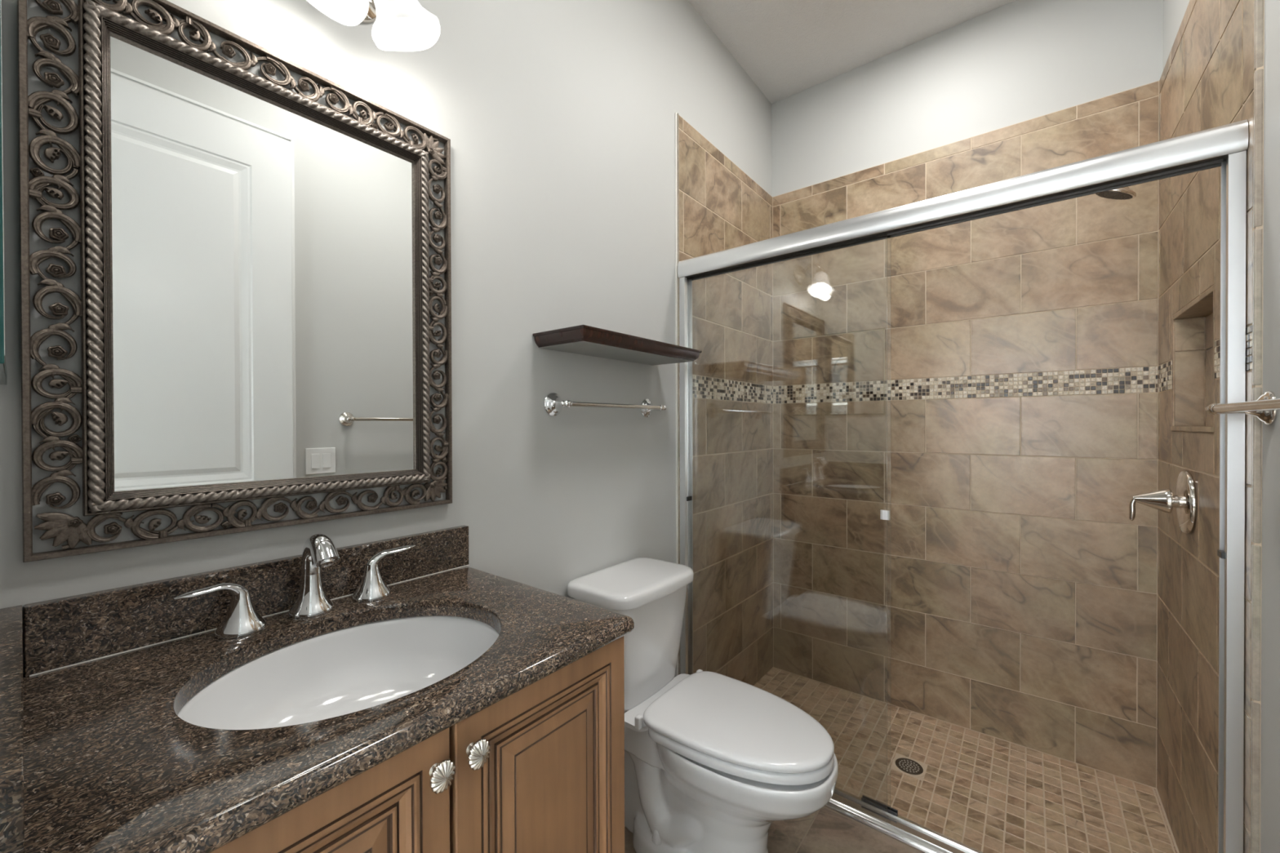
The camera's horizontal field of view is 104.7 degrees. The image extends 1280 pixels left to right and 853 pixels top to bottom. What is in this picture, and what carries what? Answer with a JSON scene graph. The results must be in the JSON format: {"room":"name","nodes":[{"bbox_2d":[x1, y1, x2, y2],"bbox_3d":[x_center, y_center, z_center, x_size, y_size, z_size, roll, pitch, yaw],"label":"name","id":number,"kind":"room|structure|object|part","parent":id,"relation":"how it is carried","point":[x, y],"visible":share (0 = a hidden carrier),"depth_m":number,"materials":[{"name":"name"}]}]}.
{"room":"bathroom","nodes":[
{"label":"bathroom","id":0,"kind":"room"},
{"bbox_2d":[0,0,773,685],"bbox_3d":[-0.125,-0.168,1.739,0.130,3.214,2.847,0,0,38],"label":"wall","id":1,"kind":"structure","parent":0,"point":[557,117],"depth_m":1.39,"materials":[{"name":"grey paint"}]},
{"bbox_2d":[17,0,452,562],"bbox_3d":[-0.660,-0.254,0.944,0.032,0.882,0.653,0,0,38],"label":"wall mirror","id":2,"kind":"object","parent":1,"relation":"attached to","point":[254,307],"visible":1,"depth_m":0.87,"materials":[{"name":"grey metal"}]},
{"bbox_3d":[-0.659,-0.254,0.943,0.021,0.726,0.497,0,0,38],"label":"reeded moulding","id":3,"kind":"part","parent":2,"relation":"part of","materials":[{"name":"grey metal"}]},
{"bbox_2d":[110,34,414,491],"bbox_3d":[-0.668,-0.254,0.950,0.002,0.711,0.482,0,0,38],"label":"mirror glass","id":4,"kind":"object","parent":2,"relation":"attached to","point":[262,244],"depth_m":0.89,"materials":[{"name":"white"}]},
{"bbox_2d":[23,524,469,676],"bbox_3d":[-0.650,0.298,0.968,0.022,0.098,0.696,0,0,38],"label":"backsplash","id":5,"kind":"structure","parent":1,"relation":"attached to","point":[62,633],"depth_m":0.82,"materials":[{"name":"brown stone"}]},
{"bbox_2d":[306,0,439,51],"bbox_3d":[-0.535,-0.860,0.953,0.216,0.218,0.258,0,0,38],"label":"vanity light","id":6,"kind":"object","parent":1,"relation":"attached to","point":[404,25],"visible":1,"depth_m":0.95,"materials":[{"name":"white glass"}]},
{"bbox_3d":[-0.563,-0.838,0.891,0.134,0.139,0.126,0,0,38],"label":"lamp shade","id":7,"kind":"part","parent":6,"relation":"part of","materials":[{"name":"white glass"}]},
{"bbox_3d":[-0.473,-0.824,0.967,0.046,0.056,0.048,0,0,38],"label":"bulb","id":8,"kind":"part","parent":6,"relation":"part of","materials":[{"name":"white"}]},
{"bbox_3d":[-0.462,-0.821,0.979,0.126,0.139,0.130,0,0,-7],"label":"lamp shade","id":9,"kind":"part","parent":6,"relation":"part of","materials":[{"name":"white glass"}]},
{"bbox_2d":[543,392,666,417],"bbox_3d":[-0.088,-0.070,1.634,0.077,0.072,0.532,0,0,38],"label":"towel bar","id":10,"kind":"object","parent":1,"relation":"attached to","point":[553,404],"visible":1,"depth_m":1.50,"materials":[{"name":"silver metal"}]},
{"bbox_2d":[533,324,702,365],"bbox_3d":[-0.044,-0.251,1.588,0.203,0.039,0.595,0,0,38],"label":"wall shelf","id":11,"kind":"object","parent":1,"relation":"attached to","point":[584,340],"visible":1,"depth_m":1.47,"materials":[{"name":"brown wood"}]},
{"bbox_2d":[675,112,679,675],"bbox_3d":[0.148,-0.013,1.992,0.006,2.500,0.009,0,0,38],"label":"trim","id":12,"kind":"structure","parent":1,"relation":"attached to","point":[676,169],"depth_m":1.99,"materials":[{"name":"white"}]},
{"bbox_2d":[678,115,773,685],"bbox_3d":[0.446,0.033,2.360,0.002,2.587,0.923,0,0,38],"label":"wall tile","id":13,"kind":"structure","parent":1,"relation":"attached to","point":[719,426],"depth_m":2.34,"materials":[{"name":"brown tile"}]},
{"bbox_2d":[824,805,924,852],"bbox_3d":[0.749,1.286,1.550,1.500,0.094,0.075,0,0,38],"label":"trim","id":14,"kind":"structure","parent":1,"relation":"attached to","point":[824,806],"depth_m":1.53,"materials":[{"name":"brown tile"}]},
{"bbox_2d":[624,807,919,852],"bbox_3d":[0.176,1.245,0.824,1.472,0.003,1.759,0,0,38],"label":"floor tile","id":15,"kind":"structure","parent":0,"point":[830,832],"depth_m":1.49,"materials":[{"name":"tile"}]},
{"bbox_2d":[210,635,624,852],"bbox_3d":[-0.444,0.812,0.789,0.561,0.868,0.700,0,0,38],"label":"vanity cabinet","id":16,"kind":"object","parent":15,"relation":"on","point":[540,769],"visible":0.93,"depth_m":0.70,"materials":[{"name":"brown wood"}]},
{"bbox_2d":[22,566,634,852],"bbox_3d":[-0.446,0.363,0.795,0.556,0.030,0.720,0,0,38],"label":"countertop","id":17,"kind":"structure","parent":16,"relation":"on","point":[111,765],"depth_m":0.58,"materials":[{"name":"brown stone"}]},
{"bbox_2d":[0,604,24,852],"bbox_3d":[-0.665,0.300,0.523,0.548,0.098,0.020,0,0,38],"label":"side splash","id":18,"kind":"object","parent":17,"relation":"on","point":[11,704],"visible":1,"depth_m":0.41,"materials":[{"name":"brown stone"}]},
{"bbox_2d":[173,533,415,639],"bbox_3d":[-0.599,0.272,0.915,0.126,0.151,0.387,0,0,38],"label":"faucet","id":19,"kind":"object","parent":17,"relation":"on","point":[242,619],"visible":1,"depth_m":0.90,"materials":[{"name":"silver metal"}]},
{"bbox_3d":[-0.704,0.275,0.813,0.023,0.028,0.097,0,0,33],"label":"lever","id":20,"kind":"part","parent":19,"relation":"part of","materials":[{"name":"silver metal"}]},
{"bbox_3d":[-0.683,0.314,0.846,0.070,0.066,0.070,0,0,38],"label":"handle","id":21,"kind":"part","parent":19,"relation":"part of","materials":[{"name":"silver metal"}]},
{"bbox_3d":[-0.599,0.272,0.915,0.126,0.151,0.072,0,0,38],"label":"spout","id":22,"kind":"part","parent":19,"relation":"part of","materials":[{"name":"silver metal"}]},
{"bbox_3d":[-0.550,0.313,1.014,0.070,0.066,0.070,0,0,38],"label":"handle","id":23,"kind":"part","parent":19,"relation":"part of","materials":[{"name":"silver metal"}]},
{"bbox_3d":[-0.524,0.271,1.041,0.023,0.032,0.097,0,0,44],"label":"lever","id":24,"kind":"part","parent":19,"relation":"part of","materials":[{"name":"silver metal"}]},
{"bbox_2d":[177,615,498,729],"bbox_3d":[-0.435,0.453,0.780,0.410,0.149,0.476,0,0,38],"label":"sink","id":25,"kind":"object","parent":17,"relation":"in","point":[357,668],"visible":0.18,"depth_m":0.90,"materials":[{"name":"white ceramic"}]},
{"bbox_3d":[-0.352,0.764,0.510,0.022,0.765,0.332,0,0,38],"label":"door","id":26,"kind":"part","parent":16,"relation":"part of","materials":[{"name":"brown wood"}]},
{"bbox_3d":[-0.246,0.427,0.608,0.028,0.038,0.032,0,0,38],"label":"knob","id":27,"kind":"part","parent":16,"relation":"part of","materials":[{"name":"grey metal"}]},
{"bbox_3d":[-0.215,0.426,0.648,0.028,0.038,0.032,0,0,38],"label":"knob","id":28,"kind":"part","parent":16,"relation":"part of","materials":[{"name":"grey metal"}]},
{"bbox_3d":[-0.140,0.762,0.780,0.022,0.765,0.338,0,0,38],"label":"door","id":29,"kind":"part","parent":16,"relation":"part of","materials":[{"name":"brown wood"}]},
{"bbox_2d":[567,557,838,852],"bbox_3d":[0.176,0.853,1.423,0.749,0.774,0.394,0,0,38],"label":"toilet","id":30,"kind":"object","parent":15,"relation":"on","point":[712,760],"visible":0.85,"depth_m":1.35,"materials":[{"name":"white ceramic"}]},
{"bbox_3d":[-0.017,0.671,1.574,0.223,0.333,0.360,0,0,38],"label":"tank","id":31,"kind":"part","parent":30,"relation":"part of","materials":[{"name":"white ceramic"}]},
{"bbox_3d":[-0.017,0.486,1.572,0.260,0.040,0.394,0,0,38],"label":"tank lid","id":32,"kind":"part","parent":30,"relation":"part of","materials":[{"name":"white ceramic"}]},
{"bbox_3d":[0.074,0.830,1.503,0.087,0.013,0.330,0,0,38],"label":"hinge plate","id":33,"kind":"part","parent":30,"relation":"part of","materials":[{"name":"white plastic"}]},
{"bbox_3d":[0.276,0.796,1.344,0.480,0.024,0.354,0,0,38],"label":"lid","id":34,"kind":"part","parent":30,"relation":"part of","materials":[{"name":"white plastic"}]},
{"bbox_3d":[0.284,0.822,1.337,0.459,0.026,0.354,0,0,38],"label":"seat","id":35,"kind":"part","parent":30,"relation":"part of","materials":[{"name":"white plastic"}]},
{"bbox_2d":[688,0,1014,103],"bbox_3d":[0.502,-1.824,1.231,1.740,0.100,2.847,0,0,38],"label":"ceiling","id":36,"kind":"structure","parent":0,"point":[787,48],"depth_m":2.21,"materials":[{"name":"white paint"}]},
{"bbox_2d":[795,806,922,852],"bbox_3d":[0.178,1.305,0.826,1.500,0.117,1.769,0,0,38],"label":"floor","id":37,"kind":"structure","parent":0,"point":[823,806],"depth_m":1.52,"materials":[{"name":"brown tile"}]},
{"bbox_2d":[754,667,1179,852],"bbox_3d":[1.022,1.371,1.898,1.500,0.078,0.958,0,0,38],"label":"floor","id":38,"kind":"structure","parent":0,"point":[892,766],"depth_m":1.83,"materials":[{"name":"beige tile"}]},
{"bbox_2d":[892,755,926,777],"bbox_3d":[1.056,1.330,1.938,0.116,0.003,0.116,0,0,38],"label":"shower drain","id":39,"kind":"object","parent":38,"relation":"on","point":[909,766],"visible":1,"depth_m":1.93,"materials":[{"name":"grey metal"}]},
{"bbox_2d":[771,0,1163,789],"bbox_3d":[1.351,-0.176,2.311,1.500,3.214,0.122,0,0,38],"label":"wall","id":40,"kind":"structure","parent":0,"point":[1016,61],"depth_m":2.16,"materials":[{"name":"grey paint"}]},
{"bbox_2d":[773,81,1158,787],"bbox_3d":[1.314,0.031,2.265,1.476,2.588,0.002,0,0,38],"label":"wall tile","id":41,"kind":"structure","parent":40,"relation":"attached to","point":[1122,335],"depth_m":2.12,"materials":[{"name":"brown tile"}]},
{"bbox_2d":[1157,0,1279,852],"bbox_3d":[1.139,-0.166,0.743,0.131,3.214,2.847,0,0,38],"label":"wall","id":42,"kind":"structure","parent":0,"point":[1174,11],"depth_m":1.00,"materials":[{"name":"grey paint"}]},
{"bbox_2d":[1170,284,1215,432],"bbox_3d":[1.638,-0.176,1.422,0.080,0.376,0.477,0,0,38],"label":"trim","id":43,"kind":"structure","parent":42,"relation":"attached to","point":[1203,305],"depth_m":1.49,"materials":[{"name":"brown tile"}]},
{"bbox_2d":[1173,312,1213,426],"bbox_3d":[1.639,-0.176,1.420,0.072,0.349,0.450,0,0,38],"label":"tile","id":44,"kind":"structure","parent":42,"relation":"attached to","point":[1189,333],"depth_m":1.59,"materials":[{"name":"beige tile"}]},
{"bbox_2d":[1156,0,1254,852],"bbox_3d":[1.594,0.035,1.425,0.002,2.586,0.970,0,0,38],"label":"wall tile","id":45,"kind":"structure","parent":42,"relation":"attached to","point":[1188,588],"depth_m":1.38,"materials":[{"name":"brown tile"}]},
{"bbox_2d":[677,119,1248,852],"bbox_3d":[0.749,0.310,1.548,1.476,1.955,0.085,0,0,39],"label":"shower door","id":46,"kind":"structure","parent":45,"relation":"attached to","point":[1221,146],"depth_m":1.17,"materials":[{"name":"silver metal"}]},
{"bbox_3d":[0.766,0.273,1.544,0.026,0.030,0.016,0,0,39],"label":"pull handle","id":47,"kind":"part","parent":46,"relation":"part of","materials":[{"name":"silver metal"}]},
{"bbox_3d":[0.482,0.302,1.773,0.740,1.814,0.006,0,0,39],"label":"glass panel","id":48,"kind":"part","parent":46,"relation":"part of","materials":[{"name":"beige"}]},
{"bbox_2d":[1094,186,1136,199],"bbox_3d":[1.537,-0.775,1.520,0.209,0.129,0.104,0,0,38],"label":"showerhead","id":49,"kind":"object","parent":45,"relation":"attached to","point":[1122,193],"visible":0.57,"depth_m":1.53,"materials":[{"name":"silver metal"}]},
{"bbox_2d":[1128,470,1196,533],"bbox_3d":[1.567,0.221,1.495,0.126,0.186,0.186,0,0,38],"label":"shower valve","id":50,"kind":"object","parent":45,"relation":"attached to","point":[1184,500],"visible":1,"depth_m":1.46,"materials":[{"name":"silver metal"}]},
{"bbox_3d":[1.552,0.236,1.506,0.090,0.106,0.075,0,0,38],"label":"lever","id":51,"kind":"part","parent":50,"relation":"part of","materials":[{"name":"silver metal"}]},
{"bbox_3d":[1.595,0.221,1.472,0.022,0.037,0.037,0,0,38],"label":"stem","id":52,"kind":"part","parent":50,"relation":"part of","materials":[{"name":"silver metal"}]},
{"bbox_2d":[1205,391,1279,425],"bbox_3d":[1.058,-0.037,0.797,0.083,0.068,0.627,0,0,38],"label":"towel bar","id":53,"kind":"object","parent":42,"relation":"attached to","point":[1264,408],"visible":1,"depth_m":0.97,"materials":[{"name":"silver metal"}]},
{"bbox_2d":[1250,0,1264,852],"bbox_3d":[1.291,-0.011,1.034,0.012,2.489,0.011,0,0,38],"label":"trim","id":54,"kind":"structure","parent":42,"relation":"attached to","point":[1258,4],"depth_m":1.03,"materials":[{"name":"tile"}]},
{"bbox_3d":[-0.337,-0.258,0.169,1.500,3.014,0.120,0,0,38],"label":"wall","id":55,"kind":"structure","parent":0,"visible":0},
{"bbox_2d":[0,0,7,384],"bbox_3d":[-0.729,-0.330,0.561,0.375,0.544,0.009,0,0,38],"label":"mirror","id":56,"kind":"object","parent":55,"relation":"attached to","point":[3,315],"visible":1,"depth_m":0.45,"materials":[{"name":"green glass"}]}
]}

